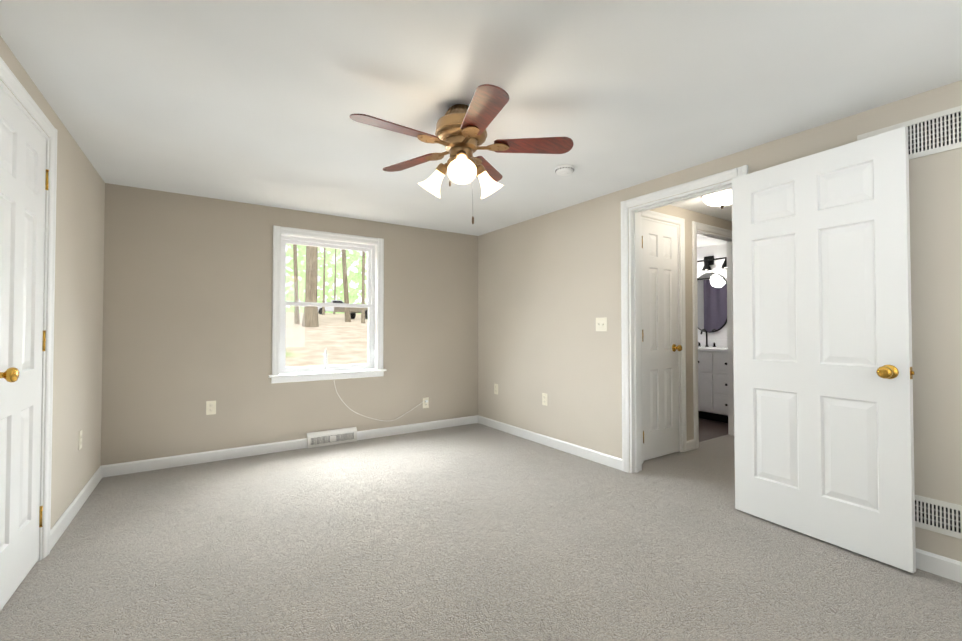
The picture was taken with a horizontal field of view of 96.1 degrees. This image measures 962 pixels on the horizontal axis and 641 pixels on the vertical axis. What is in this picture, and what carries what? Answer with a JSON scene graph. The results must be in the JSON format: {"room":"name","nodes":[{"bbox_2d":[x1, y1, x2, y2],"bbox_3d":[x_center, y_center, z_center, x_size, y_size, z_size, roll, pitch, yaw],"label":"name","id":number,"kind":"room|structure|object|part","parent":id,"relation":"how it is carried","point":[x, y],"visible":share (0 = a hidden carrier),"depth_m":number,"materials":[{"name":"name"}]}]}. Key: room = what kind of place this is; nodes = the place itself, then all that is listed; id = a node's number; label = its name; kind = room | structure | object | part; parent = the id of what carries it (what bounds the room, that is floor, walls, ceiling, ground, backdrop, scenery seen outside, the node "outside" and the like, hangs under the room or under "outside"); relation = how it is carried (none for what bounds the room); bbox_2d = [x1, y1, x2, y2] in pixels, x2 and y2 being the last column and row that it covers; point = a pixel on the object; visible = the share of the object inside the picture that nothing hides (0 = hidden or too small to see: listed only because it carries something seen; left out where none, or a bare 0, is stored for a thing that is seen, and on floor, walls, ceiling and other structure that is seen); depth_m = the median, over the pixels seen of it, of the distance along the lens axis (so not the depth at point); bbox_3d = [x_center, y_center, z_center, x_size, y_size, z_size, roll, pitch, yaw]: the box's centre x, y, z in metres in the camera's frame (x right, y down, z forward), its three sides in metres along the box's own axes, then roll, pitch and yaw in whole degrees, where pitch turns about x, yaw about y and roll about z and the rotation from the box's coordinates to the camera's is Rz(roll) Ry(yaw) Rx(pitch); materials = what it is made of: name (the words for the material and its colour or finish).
{"room":"empty bedroom","nodes":[
{"label":"empty bedroom","id":0,"kind":"room"},
{"bbox_2d":[0,36,104,529],"bbox_3d":[-1.566,0.028,1.109,0.120,2.220,5.010,1,-1,-32],"label":"wall","id":1,"kind":"structure","parent":0,"point":[78,307],"depth_m":2.57,"materials":[{"name":"paint"}]},
{"bbox_2d":[0,86,48,610],"bbox_3d":[-1.964,0.123,1.809,0.173,2.030,0.662,1,-1,-32],"label":"closet door","id":2,"kind":"structure","parent":1,"relation":"in","point":[24,175],"depth_m":1.84,"materials":[{"name":"white painted wood"},{"name":"brass"}]},
{"bbox_2d":[0,57,57,561],"bbox_3d":[-1.988,0.090,1.793,0.139,2.120,0.810,1,-1,-32],"label":"trim","id":3,"kind":"structure","parent":1,"relation":"attached to","point":[10,80],"depth_m":2.11,"materials":[{"name":"white wood"}]},
{"bbox_2d":[50,466,102,550],"bbox_3d":[-1.542,1.095,1.176,0.013,0.088,4.890,1,-1,-32],"label":"baseboard","id":4,"kind":"structure","parent":1,"relation":"attached to","point":[60,526],"depth_m":2.54,"materials":[{"name":"white wood"}]},
{"bbox_2d":[78,430,81,449],"bbox_3d":[-2.507,0.747,2.708,0.009,0.114,0.070,1,-1,-32],"label":"outlet","id":5,"kind":"object","parent":1,"relation":"attached to","point":[80,440],"visible":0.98,"depth_m":2.70,"materials":[{"name":"beige plastic"}]},
{"bbox_2d":[101,183,477,465],"bbox_3d":[-1.572,0.083,4.187,3.860,2.220,0.120,1,-1,-34],"label":"wall","id":6,"kind":"structure","parent":0,"point":[187,303],"depth_m":3.74,"materials":[{"name":"paint"}]},
{"bbox_2d":[206,401,215,414],"bbox_3d":[-2.268,0.733,3.633,0.070,0.114,0.007,1,-1,-34],"label":"outlet","id":7,"kind":"object","parent":6,"relation":"attached to","point":[210,407],"visible":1,"depth_m":3.63,"materials":[{"name":"beige plastic"}]},
{"bbox_2d":[102,415,477,477],"bbox_3d":[-1.440,1.149,4.177,3.390,0.088,0.013,1,-1,-34],"label":"baseboard","id":8,"kind":"structure","parent":6,"relation":"attached to","point":[109,470],"depth_m":3.77,"materials":[{"name":"white wood"}]},
{"bbox_2d":[269,225,386,383],"bbox_3d":[-1.481,-0.140,4.243,1.096,1.428,0.185,1,-1,-34],"label":"double-hung window","id":9,"kind":"structure","parent":6,"relation":"in","point":[370,280],"depth_m":4.22,"materials":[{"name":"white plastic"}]},
{"bbox_2d":[323,348,427,420],"bbox_3d":[-1.057,0.657,4.454,1.096,0.777,0.121,1,-1,-34],"label":"lamp cord","id":10,"kind":"object","parent":9,"relation":"on","point":[326,370],"visible":1,"depth_m":4.19,"materials":[{"name":"white plastic"}]},
{"bbox_2d":[307,427,356,447],"bbox_3d":[-1.431,1.125,4.168,0.465,0.135,0.037,1,-1,-34],"label":"air vent","id":11,"kind":"object","parent":6,"relation":"in","point":[329,437],"visible":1,"depth_m":4.15,"materials":[{"name":"white metal"}]},
{"bbox_2d":[423,397,428,407],"bbox_3d":[-0.606,0.903,4.741,0.070,0.114,0.007,1,-1,-34],"label":"outlet","id":12,"kind":"object","parent":6,"relation":"attached to","point":[425,405],"visible":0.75,"depth_m":4.74,"materials":[{"name":"beige plastic"}]},
{"bbox_2d":[0,423,961,640],"bbox_3d":[0.818,1.198,2.751,6.260,0.060,5.130,1,-1,-34],"label":"floor","id":13,"kind":"structure","parent":0,"point":[475,532],"depth_m":2.08,"materials":[{"name":"grey carpet"}]},
{"bbox_2d":[0,0,961,247],"bbox_3d":[0.987,-1.079,2.989,6.760,0.060,5.270,1,-1,-34],"label":"ceiling","id":14,"kind":"structure","parent":0,"point":[258,102],"depth_m":1.95,"materials":[{"name":"paint"}]},
{"bbox_2d":[350,84,573,223],"bbox_3d":[-0.135,-0.770,2.152,1.037,0.586,1.078,1,-1,-34],"label":"fan","id":15,"kind":"object","parent":14,"relation":"hanging from","point":[460,135],"visible":1,"depth_m":2.11,"materials":[{"name":"brown wood"}]},
{"bbox_3d":[-0.098,-0.646,2.162,0.092,0.338,0.096,1,-1,-34],"label":"pull chain","id":16,"kind":"part","parent":15,"relation":"part of","materials":[{"name":"silver metal"}]},
{"bbox_2d":[555,164,574,175],"bbox_3d":[0.576,-1.028,2.973,0.132,0.041,0.132,1,-1,-34],"label":"smoke detector","id":17,"kind":"object","parent":14,"relation":"attached to","point":[565,170],"visible":1,"depth_m":2.94,"materials":[{"name":"white plastic"}]},
{"bbox_2d":[701,189,731,208],"bbox_3d":[1.959,-0.972,3.511,0.310,0.134,0.310,1,-1,-34],"label":"lamp","id":18,"kind":"object","parent":14,"relation":"attached to","point":[721,199],"visible":0.75,"depth_m":3.45,"materials":[{"name":"white glass"}]},
{"bbox_2d":[641,205,731,440],"bbox_3d":[2.169,0.084,4.222,2.400,2.220,0.100,1,-1,-34],"label":"wall","id":19,"kind":"structure","parent":0,"point":[689,216],"depth_m":4.00,"materials":[{"name":"paint"}]},
{"bbox_2d":[642,219,681,460],"bbox_3d":[1.561,0.159,3.781,0.542,2.030,0.173,1,-1,-34],"label":"closet door","id":20,"kind":"structure","parent":19,"relation":"in","point":[662,347],"depth_m":3.76,"materials":[{"name":"white wood"}]},
{"bbox_2d":[640,210,686,463],"bbox_3d":[1.550,0.126,3.797,0.690,2.120,0.119,1,-1,-34],"label":"trim","id":21,"kind":"structure","parent":19,"relation":"attached to","point":[661,217],"depth_m":3.91,"materials":[{"name":"white wood"}]},
{"bbox_2d":[687,439,694,450],"bbox_3d":[2.159,1.148,4.128,2.300,0.088,0.013,1,-1,-34],"label":"baseboard","id":22,"kind":"structure","parent":19,"relation":"attached to","point":[690,444],"depth_m":3.97,"materials":[{"name":"white wood"}]},
{"bbox_2d":[692,221,733,448],"bbox_3d":[2.327,0.136,4.327,0.910,2.120,0.136,1,-1,-34],"label":"door frame","id":23,"kind":"structure","parent":19,"relation":"attached to","point":[696,226],"depth_m":4.29,"materials":[{"name":"white wood"}]},
{"bbox_2d":[697,243,726,339],"bbox_3d":[2.929,0.117,6.053,0.100,2.220,2.100,1,-1,-34],"label":"wall","id":24,"kind":"structure","parent":0,"point":[718,251],"depth_m":5.72,"materials":[{"name":"paint"}]},
{"bbox_2d":[697,273,726,332],"bbox_3d":[3.049,-0.238,5.767,0.022,0.800,0.500,1,-1,-34],"label":"bathroom mirror","id":25,"kind":"object","parent":24,"relation":"attached to","point":[712,300],"visible":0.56,"depth_m":5.73,"materials":[{"name":"black mirror"}]},
{"bbox_2d":[697,256,726,270],"bbox_3d":[3.003,-0.764,5.746,0.130,0.190,0.618,1,-1,-34],"label":"sconce","id":26,"kind":"object","parent":24,"relation":"attached to","point":[708,261],"visible":0.65,"depth_m":5.72,"materials":[{"name":"black metal"}]},
{"bbox_2d":[698,339,726,344],"bbox_3d":[3.048,0.299,5.757,0.020,0.095,1.350,1,-1,-34],"label":"backsplash","id":27,"kind":"structure","parent":24,"relation":"attached to","point":[700,341],"depth_m":5.72,"materials":[{"name":"white stone"}]},
{"bbox_2d":[698,418,727,441],"bbox_3d":[2.029,1.249,5.491,2.200,0.056,2.200,1,-1,-34],"label":"floor","id":28,"kind":"structure","parent":0,"point":[710,429],"depth_m":4.79,"materials":[{"name":"brown wood"}]},
{"bbox_2d":[698,349,727,422],"bbox_3d":[2.812,0.798,5.589,0.590,0.840,1.320,1,-1,-34],"label":"bathroom vanity","id":29,"kind":"object","parent":28,"relation":"on","point":[712,379],"depth_m":5.18,"materials":[{"name":"white wood"}]},
{"bbox_2d":[698,345,727,348],"bbox_3d":[2.822,0.361,5.604,0.565,0.035,1.350,1,-1,-34],"label":"countertop","id":30,"kind":"structure","parent":29,"relation":"on","point":[699,346],"depth_m":5.46,"materials":[{"name":"white stone"}]},
{"bbox_2d":[478,80,961,561],"bbox_3d":[1.408,0.064,3.094,0.120,2.220,5.010,1,-1,-34],"label":"wall","id":31,"kind":"structure","parent":0,"point":[549,288],"depth_m":3.52,"materials":[{"name":"paint"}]},
{"bbox_2d":[494,384,497,393],"bbox_3d":[0.168,0.765,4.821,0.009,0.114,0.070,1,-1,-34],"label":"outlet","id":32,"kind":"object","parent":31,"relation":"attached to","point":[495,388],"visible":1,"depth_m":4.82,"materials":[{"name":"beige plastic"}]},
{"bbox_2d":[542,393,546,405],"bbox_3d":[0.612,0.758,4.156,0.009,0.114,0.070,1,-1,-34],"label":"outlet","id":33,"kind":"object","parent":31,"relation":"attached to","point":[544,398],"visible":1,"depth_m":4.15,"materials":[{"name":"beige plastic"}]},
{"bbox_2d":[478,415,621,470],"bbox_3d":[0.546,1.150,4.245,0.013,0.088,2.045,1,-1,-34],"label":"baseboard","id":34,"kind":"structure","parent":31,"relation":"attached to","point":[605,459],"depth_m":3.99,"materials":[{"name":"white wood"}]},
{"bbox_2d":[596,317,606,330],"bbox_3d":[0.994,0.032,3.588,0.019,0.114,0.116,1,-1,-34],"label":"light switch","id":35,"kind":"object","parent":31,"relation":"attached to","point":[601,324],"visible":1,"depth_m":3.59,"materials":[{"name":"beige plastic"}]},
{"bbox_2d":[621,165,747,472],"bbox_3d":[1.430,0.113,3.060,0.156,2.120,0.940,1,-1,-34],"label":"door frame","id":36,"kind":"structure","parent":31,"relation":"attached to","point":[631,348],"depth_m":3.36,"materials":[{"name":"white wood"}]},
{"bbox_2d":[732,127,915,572],"bbox_3d":[1.765,0.131,2.322,0.173,2.030,0.820,1,-1,-29],"label":"bedroom door","id":37,"kind":"structure","parent":31,"relation":"in","point":[824,373],"depth_m":2.23,"materials":[{"name":"white wood"}]},
{"bbox_2d":[857,105,961,159],"bbox_3d":[2.033,-0.858,2.052,0.016,0.185,0.385,1,-1,-34],"label":"air vent","id":38,"kind":"object","parent":31,"relation":"in","point":[937,132],"visible":0.54,"depth_m":1.99,"materials":[{"name":"white metal"}]},
{"bbox_2d":[915,495,961,538],"bbox_3d":[2.019,0.891,2.041,0.016,0.147,0.385,1,-1,-34],"label":"air vent","id":39,"kind":"object","parent":31,"relation":"in","point":[939,516],"visible":0.38,"depth_m":1.96,"materials":[{"name":"white metal"}]},
{"bbox_2d":[916,548,961,582],"bbox_3d":[2.149,1.107,1.847,0.013,0.088,1.845,1,-1,-34],"label":"baseboard","id":40,"kind":"structure","parent":31,"relation":"attached to","point":[939,565],"depth_m":1.95,"materials":[{"name":"white wood"}]},
{"label":"outside","id":41,"kind":"structure","parent":0,"visible":0},
{"bbox_2d":[286,312,367,366],"bbox_3d":[-18.085,-1.051,71.969,230.000,7.827,200.000,1,-1,-34],"label":"yard","id":42,"kind":"structure","parent":41,"point":[359,355],"depth_m":12.70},
{"bbox_2d":[285,244,366,313],"bbox_3d":[-25.836,-17.353,72.764,117.968,34.000,40.470,1,-1,-34],"label":"foliage","id":43,"kind":"object","parent":42,"relation":"on","point":[301,283],"depth_m":89.51,"materials":[{"name":"green plant"}]},
{"bbox_2d":[293,244,364,326],"bbox_3d":[-14.804,-10.210,40.293,16.791,22.318,60.824,0,-1,-25],"label":"grove","id":44,"kind":"object","parent":42,"relation":"on","point":[310,296],"depth_m":16.34,"materials":[{"name":"brown plant"}]},
{"bbox_2d":[318,300,343,313],"bbox_3d":[-18.957,-1.696,56.805,6.040,1.873,2.060,0,-1,-22],"label":"truck","id":45,"kind":"object","parent":42,"relation":"on","point":[329,308],"depth_m":55.70,"materials":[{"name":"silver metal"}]},
{"bbox_2d":[334,307,367,318],"bbox_3d":[-8.084,-0.559,28.746,1.880,0.948,2.800,-1,-1,36],"label":"trailer","id":46,"kind":"object","parent":42,"relation":"on","point":[353,310],"depth_m":28.04,"materials":[{"name":"beige"}]}
]}

